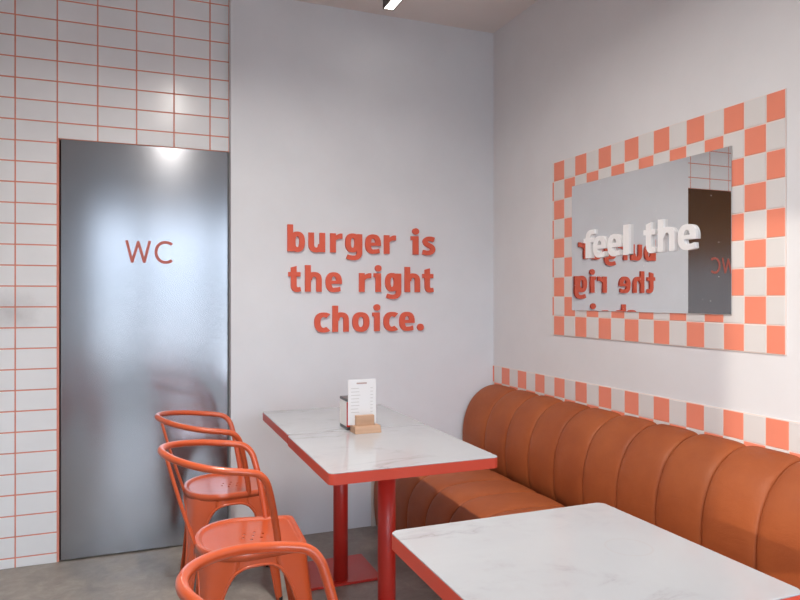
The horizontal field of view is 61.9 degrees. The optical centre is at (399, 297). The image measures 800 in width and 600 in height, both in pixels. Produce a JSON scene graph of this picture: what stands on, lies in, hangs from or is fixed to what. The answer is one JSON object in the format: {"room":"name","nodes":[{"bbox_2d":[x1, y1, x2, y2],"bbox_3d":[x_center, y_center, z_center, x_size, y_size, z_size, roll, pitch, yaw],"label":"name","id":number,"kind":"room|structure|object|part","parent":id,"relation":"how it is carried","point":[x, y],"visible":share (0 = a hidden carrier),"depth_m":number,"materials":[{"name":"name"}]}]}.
{"room":"eatery","nodes":[
{"label":"eatery","id":0,"kind":"room"},
{"bbox_2d":[0,0,228,569],"bbox_3d":[-2.171,-0.163,3.197,2.615,2.925,0.202,0,0,-22],"label":"tiled wall","id":1,"kind":"structure","parent":0,"point":[155,73],"depth_m":3.27,"materials":[{"name":"white tile"}]},
{"bbox_2d":[60,139,227,559],"bbox_3d":[-1.309,0.258,3.460,0.816,2.084,0.063,0,0,-22],"label":"door","id":2,"kind":"structure","parent":1,"relation":"in","point":[144,229],"depth_m":3.41,"materials":[{"name":"metal"}]},
{"bbox_2d":[0,526,442,599],"bbox_3d":[-0.243,1.360,0.669,4.341,0.120,6.322,0,0,-22],"label":"floor","id":3,"kind":"structure","parent":0,"point":[148,574],"depth_m":3.09,"materials":[{"name":"concrete"}]},
{"bbox_2d":[155,410,282,599],"bbox_3d":[-0.814,0.901,2.970,0.524,0.799,0.464,0,0,-19],"label":"armchair","id":4,"kind":"object","parent":3,"relation":"on","point":[203,495],"visible":0.6,"depth_m":2.85,"materials":[{"name":"orange paint"}]},
{"bbox_3d":[-0.935,1.069,3.076,0.150,0.464,0.152,0,0,-19],"label":"leg","id":5,"kind":"part","parent":4,"relation":"part of","materials":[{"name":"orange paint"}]},
{"bbox_3d":[-0.847,1.069,2.814,0.144,0.464,0.158,0,0,-19],"label":"leg","id":6,"kind":"part","parent":4,"relation":"part of","materials":[{"name":"orange paint"}]},
{"bbox_3d":[-0.875,0.674,2.949,0.395,0.346,0.464,0,0,-19],"label":"arm rail","id":7,"kind":"part","parent":4,"relation":"part of","materials":[{"name":"orange metal"}]},
{"bbox_3d":[-0.778,0.838,2.983,0.363,0.026,0.374,0,0,-19],"label":"seat","id":8,"kind":"part","parent":4,"relation":"part of","materials":[{"name":"orange paint"}]},
{"bbox_3d":[-0.596,1.069,2.908,0.147,0.463,0.133,0,0,-19],"label":"leg","id":9,"kind":"part","parent":4,"relation":"part of","materials":[{"name":"orange paint"}]},
{"bbox_2d":[157,439,311,599],"bbox_3d":[-0.568,0.901,2.326,0.524,0.799,0.464,0,0,-19],"label":"armchair","id":10,"kind":"object","parent":3,"relation":"on","point":[213,581],"visible":0.87,"depth_m":2.23,"materials":[{"name":"orange paint"}]},
{"bbox_3d":[-0.602,1.069,2.170,0.144,0.464,0.158,0,0,-19],"label":"leg","id":11,"kind":"part","parent":10,"relation":"part of","materials":[{"name":"orange paint"}]},
{"bbox_3d":[-0.629,0.674,2.306,0.395,0.346,0.464,0,0,-19],"label":"arm rail","id":12,"kind":"part","parent":10,"relation":"part of","materials":[{"name":"orange metal"}]},
{"bbox_3d":[-0.531,0.838,2.339,0.363,0.026,0.374,0,0,-19],"label":"seat","id":13,"kind":"part","parent":10,"relation":"part of","materials":[{"name":"orange paint"}]},
{"bbox_3d":[-0.431,1.069,2.508,0.142,0.463,0.138,0,0,-19],"label":"leg","id":14,"kind":"part","parent":10,"relation":"part of","materials":[{"name":"orange paint"}]},
{"bbox_3d":[-0.350,1.069,2.262,0.147,0.463,0.133,0,0,-19],"label":"leg","id":15,"kind":"part","parent":10,"relation":"part of","materials":[{"name":"orange paint"}]},
{"bbox_2d":[175,541,337,599],"bbox_3d":[-0.158,0.901,1.285,0.524,0.799,0.464,0,0,-25],"label":"armchair","id":16,"kind":"object","parent":3,"relation":"on","point":[183,590],"visible":1,"depth_m":1.43,"materials":[{"name":"orange paint"}]},
{"bbox_2d":[263,405,424,590],"bbox_3d":[-0.277,0.925,3.067,0.607,0.750,0.582,0,0,-22],"label":"dining table","id":17,"kind":"object","parent":3,"relation":"on","point":[345,569],"visible":0.69,"depth_m":3.03,"materials":[{"name":"white stone"}]},
{"bbox_3d":[-0.313,1.294,3.152,0.375,0.012,0.305,0,0,-22],"label":"plate","id":18,"kind":"part","parent":17,"relation":"part of","materials":[{"name":"red metal"}]},
{"bbox_2d":[340,395,349,429],"bbox_3d":[-0.197,0.485,2.838,0.093,0.129,0.108,0,0,-22],"label":"napkin dispenser","id":19,"kind":"object","parent":17,"relation":"on","point":[343,399],"visible":0.42,"depth_m":2.81,"materials":[{"name":"grey metal"}]},
{"bbox_2d":[288,425,496,599],"bbox_3d":[-0.054,0.925,2.494,0.610,0.750,0.633,0,0,-22],"label":"dining table","id":20,"kind":"object","parent":3,"relation":"on","point":[391,454],"visible":0.97,"depth_m":2.42,"materials":[{"name":"white stone"}]},
{"bbox_2d":[350,414,380,433],"bbox_3d":[-0.142,0.515,2.743,0.113,0.070,0.076,0,0,-22],"label":"menu stand","id":21,"kind":"object","parent":20,"relation":"on","point":[364,424],"visible":0.98,"depth_m":2.72,"materials":[{"name":"brown wood"}]},
{"bbox_2d":[348,379,375,424],"bbox_3d":[-0.156,0.428,2.750,0.121,0.186,0.004,0,0,-22],"label":"menu card","id":22,"kind":"object","parent":21,"relation":"on","point":[361,392],"visible":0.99,"depth_m":2.75,"materials":[{"name":"white paper"}]},
{"bbox_2d":[371,384,799,589],"bbox_3d":[0.864,0.910,2.278,0.794,0.779,3.591,0,0,-22],"label":"banquette","id":23,"kind":"object","parent":3,"relation":"on","point":[734,500],"visible":0.6,"depth_m":2.76,"materials":[{"name":"leather"}]},
{"bbox_3d":[0.201,1.115,3.941,0.785,0.370,0.010,0,0,-22],"label":"panel","id":24,"kind":"part","parent":23,"relation":"part of","materials":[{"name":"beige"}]},
{"bbox_3d":[0.767,1.084,2.234,0.570,0.409,3.580,0,0,-22],"label":"seat","id":25,"kind":"part","parent":23,"relation":"part of","materials":[{"name":"leather"}]},
{"bbox_2d":[392,503,799,599],"bbox_3d":[0.368,0.925,1.412,0.612,0.750,0.594,0,0,-22],"label":"dining table","id":26,"kind":"object","parent":3,"relation":"on","point":[592,551],"visible":1,"depth_m":1.40,"materials":[{"name":"white stone"}]},
{"bbox_2d":[228,0,493,534],"bbox_3d":[-0.139,-0.163,3.961,1.726,2.925,0.275,0,0,-22],"label":"wall","id":27,"kind":"structure","parent":0,"point":[343,121],"depth_m":3.75,"materials":[{"name":"paint"}]},
{"bbox_2d":[287,224,434,332],"bbox_3d":[-0.203,-0.108,3.781,0.880,0.598,0.014,0,0,-22],"label":"wall sign","id":28,"kind":"object","parent":27,"relation":"attached to","point":[291,236],"visible":1,"depth_m":3.77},
{"bbox_2d":[296,0,537,32],"bbox_3d":[-0.243,-1.700,0.669,4.341,0.150,6.322,0,0,-22],"label":"ceiling","id":29,"kind":"structure","parent":0,"point":[489,16],"depth_m":3.77,"materials":[{"name":"paint"}]},
{"bbox_2d":[383,0,402,10],"bbox_3d":[0.158,-1.588,3.031,0.060,0.076,1.208,0,0,-22],"label":"ceiling light","id":30,"kind":"object","parent":29,"relation":"attached to","point":[391,5],"visible":1,"depth_m":3.54,"materials":[{"name":"grey metal"}]},
{"bbox_2d":[494,0,799,422],"bbox_3d":[1.756,-0.163,1.312,0.150,2.925,6.047,0,0,-22],"label":"wall","id":31,"kind":"structure","parent":0,"point":[572,78],"depth_m":3.03,"materials":[{"name":"paint"}]},
{"bbox_2d":[493,365,799,456],"bbox_3d":[1.155,0.564,2.622,0.008,0.303,3.168,0,0,-22],"label":"trim","id":32,"kind":"structure","parent":31,"relation":"attached to","point":[748,429],"depth_m":2.74,"materials":[{"name":"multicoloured tile"}]},
{"bbox_2d":[552,88,786,355],"bbox_3d":[1.044,-0.257,2.875,0.025,0.901,1.354,0,0,-22],"label":"wall mirror","id":33,"kind":"object","parent":31,"relation":"attached to","point":[675,234],"visible":1,"depth_m":2.67,"materials":[{"name":"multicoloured tile"}]},
{"bbox_2d":[572,146,731,314],"bbox_3d":[1.039,-0.248,2.892,0.005,0.620,0.963,0,0,-22],"label":"mirror glass","id":34,"kind":"object","parent":33,"relation":"attached to","point":[654,237],"depth_m":2.79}
]}

